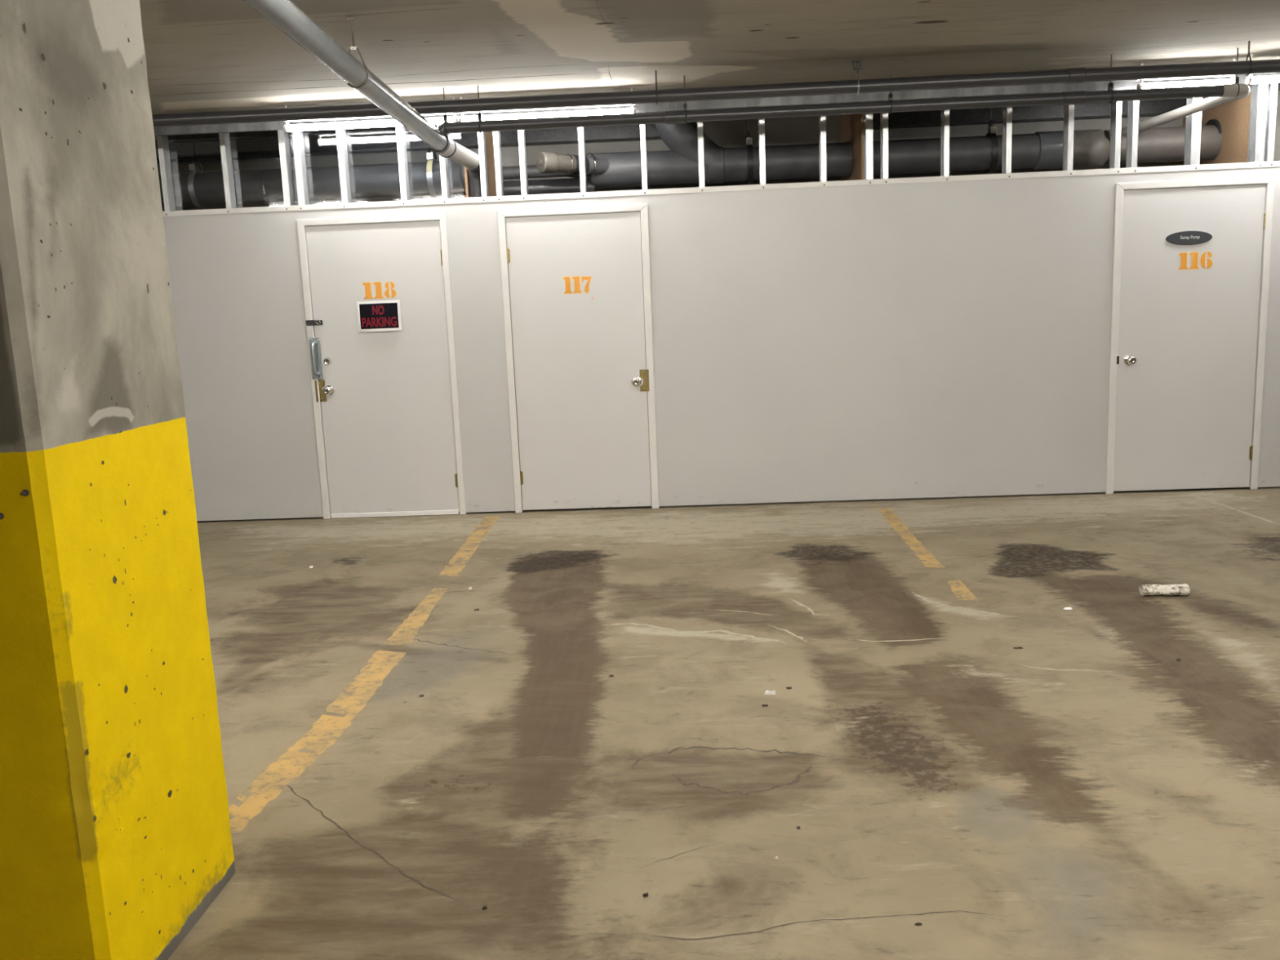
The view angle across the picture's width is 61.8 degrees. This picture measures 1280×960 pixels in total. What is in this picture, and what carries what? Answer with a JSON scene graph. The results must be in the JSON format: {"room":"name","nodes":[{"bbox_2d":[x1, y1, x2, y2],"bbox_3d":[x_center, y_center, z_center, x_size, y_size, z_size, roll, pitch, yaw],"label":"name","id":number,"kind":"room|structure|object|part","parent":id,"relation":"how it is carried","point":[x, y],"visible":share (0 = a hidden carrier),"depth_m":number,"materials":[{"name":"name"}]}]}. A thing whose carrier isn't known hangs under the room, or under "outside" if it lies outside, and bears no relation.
{"room":"parking garage","nodes":[
{"label":"parking garage","id":0,"kind":"room"},
{"bbox_2d":[464,166,470,197],"bbox_3d":[-1.186,-2.047,7.469,0.016,0.320,0.250,-2,10,3],"label":"board","id":1,"kind":"object","parent":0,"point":[466,175],"visible":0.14,"depth_m":7.35,"materials":[{"name":"brown wood"}]},
{"bbox_2d":[139,0,1279,141],"bbox_3d":[1.976,-1.539,0.526,18.000,0.002,15.700,-2,10,3],"label":"ceiling","id":2,"kind":"structure","parent":0,"point":[202,55],"depth_m":5.76,"materials":[{"name":"concrete"}]},
{"bbox_2d":[187,134,207,208],"bbox_3d":[-3.252,-2.278,7.860,0.058,0.547,0.272,-2,10,3],"label":"hanger","id":3,"kind":"object","parent":2,"relation":"hanging from","point":[193,168],"visible":0.77,"depth_m":7.78,"materials":[{"name":"metal"}]},
{"bbox_3d":[-3.260,-2.452,7.821,0.009,0.190,0.009,-6,10,-20],"label":"rod","id":4,"kind":"part","parent":3,"relation":"part of","materials":[{"name":"black metal"}]},
{"bbox_2d":[158,158,466,207],"bbox_3d":[-2.892,-2.154,7.867,3.670,0.264,0.264,-2,10,3],"label":"drain pipe","id":5,"kind":"object","parent":3,"relation":"hanging from","point":[369,180],"visible":0.46,"depth_m":7.75,"materials":[{"name":"grey metal"}]},
{"bbox_2d":[283,115,402,131],"bbox_3d":[-1.931,-2.323,7.000,0.778,0.066,0.090,-2,10,3],"label":"tube light","id":6,"kind":"object","parent":2,"relation":"attached to","point":[332,126],"depth_m":6.99,"materials":[{"name":"white plastic"}]},
{"bbox_2d":[344,17,368,88],"bbox_3d":[-1.336,-1.996,5.006,0.125,0.313,0.024,-2,10,3],"label":"hanger","id":7,"kind":"object","parent":2,"relation":"hanging from","point":[353,47],"visible":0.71,"depth_m":5.00,"materials":[{"name":"silver metal"}]},
{"bbox_3d":[-1.340,-2.084,4.991,0.008,0.134,0.008,2,10,25],"label":"rod","id":8,"kind":"part","parent":7,"relation":"part of","materials":[{"name":"grey metal"}]},
{"bbox_2d":[242,0,481,197],"bbox_3d":[-1.334,-1.802,5.088,0.187,0.636,4.733,-1,10,5],"label":"pipe","id":9,"kind":"object","parent":7,"relation":"hanging from","point":[283,15],"visible":0.93,"depth_m":4.96,"materials":[{"name":"grey plastic"}]},
{"bbox_2d":[447,142,479,169],"bbox_3d":[-1.179,-2.131,7.008,0.112,0.140,0.521,-1,10,10],"label":"pipe","id":10,"kind":"object","parent":9,"relation":"attached to","point":[461,155],"depth_m":6.99,"materials":[{"name":"grey plastic"}]},
{"bbox_2d":[155,124,661,163],"bbox_3d":[-2.183,-2.581,8.191,4.685,0.143,0.155,-2,10,3],"label":"steel beam","id":11,"kind":"structure","parent":2,"relation":"attached to","point":[380,140],"depth_m":8.17,"materials":[{"name":"grey metal"}]},
{"bbox_2d":[426,147,439,197],"bbox_3d":[-1.510,-2.336,7.783,0.058,0.547,0.272,-2,10,3],"label":"hanger","id":12,"kind":"object","parent":2,"relation":"hanging from","point":[430,159],"visible":0.7,"depth_m":7.70,"materials":[{"name":"metal"}]},
{"bbox_2d":[421,112,458,124],"bbox_3d":[-1.290,-2.344,6.971,0.240,0.066,0.090,-2,10,3],"label":"tube light","id":13,"kind":"object","parent":2,"relation":"attached to","point":[433,121],"depth_m":6.96,"materials":[{"name":"white"}]},
{"bbox_2d":[442,87,448,133],"bbox_3d":[-1.213,-2.294,6.662,0.022,0.283,0.084,-2,10,3],"label":"rod","id":14,"kind":"object","parent":2,"relation":"hanging from","point":[445,117],"visible":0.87,"depth_m":6.65,"materials":[{"name":"metal"}]},
{"bbox_3d":[-1.214,-2.331,6.656,0.008,0.207,0.008,-6,10,-20],"label":"rod","id":15,"kind":"part","parent":14,"relation":"part of","materials":[{"name":"grey metal"}]},
{"bbox_2d":[477,85,482,133],"bbox_3d":[-0.998,-2.301,6.653,0.022,0.283,0.084,-2,10,3],"label":"rod","id":16,"kind":"object","parent":2,"relation":"hanging from","point":[479,115],"visible":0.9,"depth_m":6.65,"materials":[{"name":"metal"}]},
{"bbox_2d":[437,83,1250,136],"bbox_3d":[1.236,-2.321,7.071,4.983,0.158,1.080,-2,10,3],"label":"conduit pipe","id":17,"kind":"object","parent":16,"relation":"hanging from","point":[1217,95],"visible":0.91,"depth_m":6.55,"materials":[{"name":"grey plastic"}]},
{"bbox_2d":[458,88,635,121],"bbox_3d":[-0.604,-2.423,6.931,1.149,0.164,0.090,-2,10,3],"label":"tube light","id":18,"kind":"object","parent":2,"relation":"attached to","point":[617,111],"visible":0.59,"depth_m":6.93,"materials":[{"name":"white plastic"}]},
{"bbox_2d":[654,70,657,104],"bbox_3d":[0.098,-2.350,6.409,0.010,0.193,0.093,-2,10,3],"label":"hanger","id":19,"kind":"object","parent":2,"relation":"hanging from","point":[655,72],"visible":0.95,"depth_m":6.39,"materials":[{"name":"metal"}]},
{"bbox_3d":[0.096,-2.406,6.400,0.010,0.079,0.011,-2,10,3],"label":"rod","id":20,"kind":"part","parent":19,"relation":"part of","materials":[{"name":"grey metal"}]},
{"bbox_2d":[683,75,687,123],"bbox_3d":[0.277,-2.343,6.596,0.022,0.283,0.084,-2,10,3],"label":"rod","id":21,"kind":"object","parent":2,"relation":"hanging from","point":[685,106],"visible":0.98,"depth_m":6.59,"materials":[{"name":"metal"}]},
{"bbox_2d":[153,72,1279,136],"bbox_3d":[1.182,-2.549,7.110,9.100,0.119,0.098,-2,10,3],"label":"pipe","id":22,"kind":"object","parent":2,"relation":"attached to","point":[1123,84],"visible":0.17,"depth_m":7.07,"materials":[{"name":"metal"}]},
{"bbox_2d":[156,135,175,211],"bbox_3d":[-3.256,-2.120,7.355,0.035,0.668,0.092,-2,10,3],"label":"stud","id":23,"kind":"object","parent":22,"relation":"attached to","point":[162,140],"visible":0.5,"depth_m":7.33,"materials":[{"name":"metal"}]},
{"bbox_2d":[218,132,236,208],"bbox_3d":[-2.826,-2.135,7.336,0.035,0.668,0.092,-2,10,3],"label":"stud","id":24,"kind":"object","parent":22,"relation":"attached to","point":[224,140],"visible":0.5,"depth_m":7.31,"materials":[{"name":"metal"}]},
{"bbox_2d":[277,129,294,205],"bbox_3d":[-2.420,-2.148,7.318,0.042,0.668,0.092,-2,10,3],"label":"stud","id":25,"kind":"object","parent":22,"relation":"attached to","point":[283,136],"visible":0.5,"depth_m":7.29,"materials":[{"name":"metal"}]},
{"bbox_2d":[291,130,309,204],"bbox_3d":[-2.320,-2.151,7.314,0.046,0.668,0.092,-2,10,3],"label":"stud","id":26,"kind":"object","parent":22,"relation":"attached to","point":[297,136],"visible":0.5,"depth_m":7.29,"materials":[{"name":"metal"}]},
{"bbox_2d":[335,128,351,203],"bbox_3d":[-2.021,-2.161,7.300,0.040,0.668,0.092,-2,10,3],"label":"stud","id":27,"kind":"object","parent":22,"relation":"attached to","point":[341,139],"visible":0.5,"depth_m":7.27,"materials":[{"name":"metal"}]},
{"bbox_2d":[395,125,409,200],"bbox_3d":[-1.614,-2.175,7.282,0.040,0.668,0.092,-2,10,3],"label":"stud","id":28,"kind":"object","parent":22,"relation":"attached to","point":[400,131],"visible":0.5,"depth_m":7.25,"materials":[{"name":"metal"}]},
{"bbox_2d":[437,124,449,198],"bbox_3d":[-1.334,-2.184,7.270,0.035,0.668,0.092,-2,10,3],"label":"stud","id":29,"kind":"object","parent":22,"relation":"attached to","point":[443,161],"visible":0.5,"depth_m":7.25,"materials":[{"name":"metal"}]},
{"bbox_2d":[477,132,488,196],"bbox_3d":[-1.066,-2.193,7.258,0.035,0.668,0.092,-2,10,3],"label":"stud","id":30,"kind":"object","parent":22,"relation":"attached to","point":[481,136],"visible":0.5,"depth_m":7.23,"materials":[{"name":"metal"}]},
{"bbox_2d":[484,131,496,196],"bbox_3d":[-1.053,-2.254,7.642,0.016,0.660,0.670,-2,10,3],"label":"board","id":31,"kind":"object","parent":22,"relation":"attached to","point":[489,135],"visible":0.14,"depth_m":7.53,"materials":[{"name":"brown wood"}]},
{"bbox_2d":[493,131,503,195],"bbox_3d":[-0.963,-2.196,7.253,0.035,0.668,0.092,-2,10,3],"label":"stud","id":32,"kind":"object","parent":22,"relation":"attached to","point":[496,135],"visible":0.5,"depth_m":7.23,"materials":[{"name":"metal"}]},
{"bbox_2d":[517,129,528,195],"bbox_3d":[-0.794,-2.202,7.246,0.035,0.668,0.092,-2,10,3],"label":"stud","id":33,"kind":"object","parent":22,"relation":"attached to","point":[522,140],"visible":0.5,"depth_m":7.22,"materials":[{"name":"metal"}]},
{"bbox_2d":[577,127,586,192],"bbox_3d":[-0.392,-2.215,7.228,0.035,0.668,0.092,-2,10,3],"label":"stud","id":34,"kind":"object","parent":22,"relation":"attached to","point":[580,130],"visible":0.5,"depth_m":7.20,"materials":[{"name":"metal"}]},
{"bbox_2d":[640,124,648,189],"bbox_3d":[0.024,-2.229,7.210,0.035,0.668,0.092,-2,10,3],"label":"stud","id":35,"kind":"object","parent":22,"relation":"attached to","point":[642,127],"visible":0.5,"depth_m":7.17,"materials":[{"name":"metal"}]},
{"bbox_2d":[697,109,704,186],"bbox_3d":[0.408,-2.242,7.192,0.035,0.668,0.092,-2,10,3],"label":"stud","id":36,"kind":"object","parent":22,"relation":"attached to","point":[700,124],"visible":0.5,"depth_m":7.16,"materials":[{"name":"metal"}]},
{"bbox_2d":[758,118,765,184],"bbox_3d":[0.816,-2.255,7.174,0.035,0.668,0.092,-2,10,3],"label":"stud","id":37,"kind":"object","parent":22,"relation":"attached to","point":[761,122],"visible":0.5,"depth_m":7.15,"materials":[{"name":"metal"}]},
{"bbox_2d":[818,103,826,182],"bbox_3d":[1.221,-2.268,7.157,0.035,0.668,0.092,-2,10,3],"label":"stud","id":38,"kind":"object","parent":22,"relation":"attached to","point":[822,119],"visible":0.5,"depth_m":7.13,"materials":[{"name":"metal"}]},
{"bbox_2d":[863,113,873,179],"bbox_3d":[1.523,-2.279,7.143,0.046,0.668,0.092,-2,10,3],"label":"stud","id":39,"kind":"object","parent":22,"relation":"attached to","point":[868,117],"visible":0.5,"depth_m":7.12,"materials":[{"name":"metal"}]},
{"bbox_2d":[880,112,888,178],"bbox_3d":[1.629,-2.282,7.138,0.035,0.668,0.092,-2,10,3],"label":"stud","id":40,"kind":"object","parent":22,"relation":"attached to","point":[883,116],"visible":0.5,"depth_m":7.12,"materials":[{"name":"metal"}]},
{"bbox_2d":[940,97,949,176],"bbox_3d":[2.030,-2.295,7.121,0.035,0.668,0.092,-2,10,3],"label":"stud","id":41,"kind":"object","parent":22,"relation":"attached to","point":[944,130],"visible":0.5,"depth_m":7.10,"materials":[{"name":"metal"}]},
{"bbox_2d":[1001,94,1012,173],"bbox_3d":[2.436,-2.309,7.103,0.035,0.668,0.092,-2,10,3],"label":"stud","id":42,"kind":"object","parent":22,"relation":"attached to","point":[1006,111],"visible":0.5,"depth_m":7.09,"materials":[{"name":"metal"}]},
{"bbox_2d":[1062,104,1074,170],"bbox_3d":[2.837,-2.322,7.085,0.035,0.668,0.092,-2,10,3],"label":"stud","id":43,"kind":"object","parent":22,"relation":"attached to","point":[1068,110],"visible":0.5,"depth_m":7.08,"materials":[{"name":"metal"}]},
{"bbox_2d":[1109,101,1122,168],"bbox_3d":[3.144,-2.332,7.071,0.035,0.668,0.092,-2,10,3],"label":"stud","id":44,"kind":"object","parent":22,"relation":"attached to","point":[1116,107],"visible":0.5,"depth_m":7.06,"materials":[{"name":"metal"}]},
{"bbox_2d":[1125,88,1138,168],"bbox_3d":[3.253,-2.336,7.066,0.035,0.668,0.092,-2,10,3],"label":"stud","id":45,"kind":"object","parent":22,"relation":"attached to","point":[1133,106],"visible":0.5,"depth_m":7.06,"materials":[{"name":"metal"}]},
{"bbox_2d":[1183,97,1202,164],"bbox_3d":[3.645,-2.349,7.049,0.060,0.668,0.092,-2,10,3],"label":"stud","id":46,"kind":"object","parent":22,"relation":"attached to","point":[1193,122],"visible":0.5,"depth_m":7.04,"materials":[{"name":"metal"}]},
{"bbox_2d":[1247,83,1267,162],"bbox_3d":[4.057,-2.362,7.031,0.060,0.668,0.092,-2,10,3],"label":"stud","id":47,"kind":"object","parent":22,"relation":"attached to","point":[1259,91],"visible":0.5,"depth_m":7.02,"materials":[{"name":"metal"}]},
{"bbox_2d":[1263,82,1277,161],"bbox_3d":[4.129,-2.365,7.028,0.040,0.668,0.092,-2,10,3],"label":"stud","id":48,"kind":"object","parent":22,"relation":"attached to","point":[1273,86],"visible":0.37,"depth_m":7.00,"materials":[{"name":"metal"}]},
{"bbox_2d":[745,119,753,183],"bbox_3d":[0.782,-2.411,7.681,0.058,0.547,0.272,-2,10,3],"label":"hanger","id":49,"kind":"object","parent":2,"relation":"hanging from","point":[748,140],"visible":0.91,"depth_m":7.60,"materials":[{"name":"metal"}]},
{"bbox_2d":[502,110,853,195],"bbox_3d":[0.225,-2.343,7.560,2.545,0.595,0.560,-2,10,3],"label":"drain pipe","id":50,"kind":"object","parent":49,"relation":"hanging from","point":[680,164],"visible":0.84,"depth_m":7.62,"materials":[{"name":"grey plastic"}]},
{"bbox_2d":[852,59,862,94],"bbox_3d":[1.292,-2.389,6.356,0.056,0.193,0.093,-2,10,3],"label":"hanger","id":51,"kind":"object","parent":2,"relation":"hanging from","point":[857,68],"visible":0.85,"depth_m":6.34,"materials":[{"name":"metal"}]},
{"bbox_3d":[1.290,-2.446,6.347,0.010,0.079,0.011,-2,10,3],"label":"rod","id":52,"kind":"part","parent":51,"relation":"part of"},
{"bbox_2d":[888,65,893,114],"bbox_3d":[1.531,-2.384,6.541,0.022,0.283,0.084,-2,10,3],"label":"rod","id":53,"kind":"object","parent":2,"relation":"hanging from","point":[890,95],"visible":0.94,"depth_m":6.54,"materials":[{"name":"metal"}]},
{"bbox_3d":[1.530,-2.422,6.534,0.008,0.207,0.008,-6,10,-20],"label":"rod","id":54,"kind":"part","parent":53,"relation":"part of","materials":[{"name":"grey metal"}]},
{"bbox_2d":[983,107,998,173],"bbox_3d":[2.489,-2.468,7.606,0.058,0.547,0.272,-2,10,3],"label":"hanger","id":55,"kind":"object","parent":2,"relation":"hanging from","point":[992,129],"visible":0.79,"depth_m":7.52,"materials":[{"name":"metal"}]},
{"bbox_2d":[872,128,1110,175],"bbox_3d":[2.418,-2.315,7.611,1.784,0.280,0.334,-2,10,3],"label":"drain pipe","id":56,"kind":"object","parent":55,"relation":"hanging from","point":[1038,149],"visible":0.72,"depth_m":7.53,"materials":[{"name":"grey plastic"}]},
{"bbox_2d":[872,98,1186,129],"bbox_3d":[2.796,-2.745,7.971,2.500,0.143,0.155,-2,10,3],"label":"steel beam","id":57,"kind":"structure","parent":2,"relation":"attached to","point":[1156,107],"depth_m":7.96,"materials":[{"name":"grey metal"}]},
{"bbox_2d":[1107,54,1113,103],"bbox_3d":[2.851,-2.428,6.482,0.022,0.283,0.084,-2,10,3],"label":"rod","id":58,"kind":"object","parent":2,"relation":"hanging from","point":[1110,86],"visible":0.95,"depth_m":6.48,"materials":[{"name":"metal"}]},
{"bbox_3d":[2.850,-2.466,6.476,0.008,0.207,0.008,-6,10,-20],"label":"rod","id":59,"kind":"part","parent":58,"relation":"part of","materials":[{"name":"grey metal"}]},
{"bbox_2d":[1135,58,1235,88],"bbox_3d":[3.452,-2.557,6.752,0.605,0.164,0.090,-2,10,3],"label":"tube light","id":60,"kind":"object","parent":2,"relation":"attached to","point":[1206,82],"visible":0.39,"depth_m":6.75,"materials":[{"name":"white"}]},
{"bbox_2d":[1233,48,1239,97],"bbox_3d":[3.595,-2.453,6.449,0.022,0.283,0.084,-2,10,3],"label":"rod","id":61,"kind":"object","parent":2,"relation":"hanging from","point":[1236,80],"visible":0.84,"depth_m":6.44,"materials":[{"name":"metal"}]},
{"bbox_3d":[3.593,-2.490,6.443,0.008,0.207,0.008,2,10,25],"label":"rod","id":62,"kind":"part","parent":61,"relation":"part of","materials":[{"name":"grey metal"}]},
{"bbox_2d":[1244,40,1252,75],"bbox_3d":[3.556,-2.464,6.256,0.010,0.193,0.093,-2,10,3],"label":"hanger","id":63,"kind":"object","parent":2,"relation":"hanging from","point":[1249,42],"visible":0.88,"depth_m":6.24,"materials":[{"name":"metal"}]},
{"bbox_2d":[151,58,1279,127],"bbox_3d":[0.857,-2.325,6.384,11.700,0.086,0.086,-2,10,3],"label":"pipe","id":64,"kind":"object","parent":63,"relation":"hanging from","point":[1076,75],"visible":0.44,"depth_m":6.37,"materials":[{"name":"grey metal"}]},
{"bbox_3d":[3.554,-2.521,6.246,0.010,0.079,0.011,-2,10,3],"label":"rod","id":65,"kind":"part","parent":63,"relation":"part of","materials":[{"name":"grey metal"}]},
{"bbox_2d":[1245,53,1279,84],"bbox_3d":[4.337,-2.560,6.595,1.155,0.176,0.090,-2,10,3],"label":"tube light","id":66,"kind":"object","parent":2,"relation":"attached to","point":[1251,79],"visible":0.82,"depth_m":6.61,"materials":[{"name":"white"}]},
{"bbox_2d":[157,90,1279,211],"bbox_3d":[2.327,-1.451,8.393,18.000,2.800,0.200,-2,10,3],"label":"wall","id":67,"kind":"structure","parent":0,"point":[797,130],"depth_m":8.16,"materials":[{"name":"grey concrete"}]},
{"bbox_2d":[840,102,863,180],"bbox_3d":[1.516,-2.368,7.675,0.016,0.670,0.970,-2,10,3],"label":"board","id":68,"kind":"object","parent":67,"relation":"attached to","point":[851,126],"visible":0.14,"depth_m":7.47,"materials":[{"name":"brown wood"}]},
{"bbox_2d":[1181,84,1251,165],"bbox_3d":[4.060,-2.453,7.563,0.016,0.670,0.970,-2,10,3],"label":"board","id":69,"kind":"object","parent":67,"relation":"attached to","point":[1233,116],"visible":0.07,"depth_m":7.31,"materials":[{"name":"brown wood"}]},
{"bbox_2d":[163,166,1279,520],"bbox_3d":[2.294,-0.957,7.284,18.000,2.170,0.013,-2,10,3],"label":"wall","id":70,"kind":"structure","parent":0,"point":[948,339],"depth_m":7.35,"materials":[{"name":"white paint"}]},
{"bbox_2d":[296,213,466,519],"bbox_3d":[-1.790,-0.772,7.490,1.028,2.088,0.074,-2,10,3],"label":"door frame","id":71,"kind":"structure","parent":70,"relation":"attached to","point":[301,224],"depth_m":7.39,"materials":[{"name":"white paint"}]},
{"bbox_2d":[305,220,459,518],"bbox_3d":[-1.804,-0.742,7.451,0.992,2.036,0.112,-2,10,3],"label":"door","id":72,"kind":"structure","parent":70,"relation":"in","point":[386,399],"depth_m":7.47,"materials":[{"name":"white paint"}]},
{"bbox_3d":[-2.258,-0.845,7.456,0.074,0.289,0.004,-2,10,3],"label":"pull plate","id":73,"kind":"part","parent":72,"relation":"part of","materials":[{"name":"metal"}]},
{"bbox_3d":[-2.180,-0.623,7.473,0.068,0.068,0.066,-2,10,3],"label":"knob","id":74,"kind":"part","parent":72,"relation":"part of","materials":[{"name":"silver metal"}]},
{"bbox_2d":[356,299,401,332],"bbox_3d":[-1.802,-1.132,7.390,0.302,0.208,0.027,-2,10,3],"label":"parking sign","id":75,"kind":"object","parent":72,"relation":"attached to","point":[379,315],"visible":1,"depth_m":7.39,"materials":[{"name":"black plastic"}]},
{"bbox_2d":[505,211,651,510],"bbox_3d":[-0.416,-0.795,7.393,0.948,2.024,0.102,-2,10,3],"label":"door","id":76,"kind":"structure","parent":70,"relation":"in","point":[576,283],"depth_m":7.40,"materials":[{"name":"white paint"}]},
{"bbox_3d":[-0.026,-0.676,7.381,0.068,0.068,0.066,-2,10,3],"label":"knob","id":77,"kind":"part","parent":76,"relation":"part of","materials":[{"name":"silver metal"}]},
{"bbox_2d":[497,204,659,512],"bbox_3d":[-0.414,-0.817,7.429,1.020,2.088,0.074,-2,10,3],"label":"door frame","id":78,"kind":"structure","parent":70,"relation":"attached to","point":[642,208],"depth_m":7.36,"materials":[{"name":"white paint"}]},
{"bbox_2d":[162,160,1279,216],"bbox_3d":[3.949,-2.063,7.022,14.600,0.036,0.008,-2,10,3],"label":"trim","id":79,"kind":"structure","parent":70,"relation":"attached to","point":[1275,163],"depth_m":7.17,"materials":[{"name":"white paint"}]},
{"bbox_2d":[1113,184,1266,491],"bbox_3d":[3.700,-0.931,7.211,0.952,2.024,0.102,-2,10,3],"label":"door","id":80,"kind":"structure","parent":70,"relation":"in","point":[1188,314],"depth_m":7.22,"materials":[{"name":"white paint"}]},
{"bbox_3d":[3.237,-0.812,7.251,0.016,0.055,0.004,-2,10,3],"label":"strike plate","id":81,"kind":"part","parent":80,"relation":"part of","materials":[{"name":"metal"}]},
{"bbox_3d":[3.314,-0.809,7.229,0.068,0.068,0.066,-2,10,3],"label":"knob","id":82,"kind":"part","parent":80,"relation":"part of","materials":[{"name":"silver metal"}]},
{"bbox_2d":[1165,231,1212,244],"bbox_3d":[3.646,-1.608,7.110,0.302,0.092,0.010,-2,10,3],"label":"oval plaque","id":83,"kind":"object","parent":80,"relation":"attached to","point":[1184,237],"visible":1,"depth_m":7.11,"materials":[{"name":"black plastic"}]},
{"bbox_2d":[1105,176,1275,493],"bbox_3d":[3.696,-0.953,7.247,1.026,2.088,0.074,-2,10,3],"label":"door frame","id":84,"kind":"structure","parent":70,"relation":"attached to","point":[1269,180],"depth_m":7.17,"materials":[{"name":"white paint"}]},
{"bbox_2d":[168,486,1279,959],"bbox_3d":[2.087,1.219,0.988,18.000,0.001,15.700,-2,10,3],"label":"floor","id":85,"kind":"structure","parent":0,"point":[1086,790],"depth_m":3.61,"materials":[{"name":"concrete"}]},
{"bbox_2d":[0,0,235,959],"bbox_3d":[-1.498,-0.279,2.317,0.724,2.800,0.643,-2,10,3],"label":"concrete pillar","id":86,"kind":"structure","parent":85,"relation":"on","point":[116,838],"depth_m":2.21,"materials":[{"name":"paint"}]},
{"bbox_2d":[764,690,776,694],"bbox_3d":[0.479,0.781,3.942,0.044,0.014,0.016,-2,10,3],"label":"paper scrap","id":87,"kind":"object","parent":85,"relation":"on","point":[766,692],"visible":1,"depth_m":3.94,"materials":[{"name":"white paper"}]},
{"bbox_2d":[1138,583,1190,595],"bbox_3d":[2.438,0.510,4.979,0.203,0.051,0.082,-1,10,6],"label":"cup","id":88,"kind":"object","parent":85,"relation":"on","point":[1184,589],"visible":1,"depth_m":4.95,"materials":[{"name":"paper"}]},
{"bbox_2d":[1103,119,1222,164],"bbox_3d":[3.673,-2.394,7.589,0.761,0.278,0.268,-2,10,3],"label":"drain pipe","id":89,"kind":"object","parent":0,"point":[1156,144],"visible":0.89,"depth_m":7.47,"materials":[{"name":"grey plastic"}]}
]}

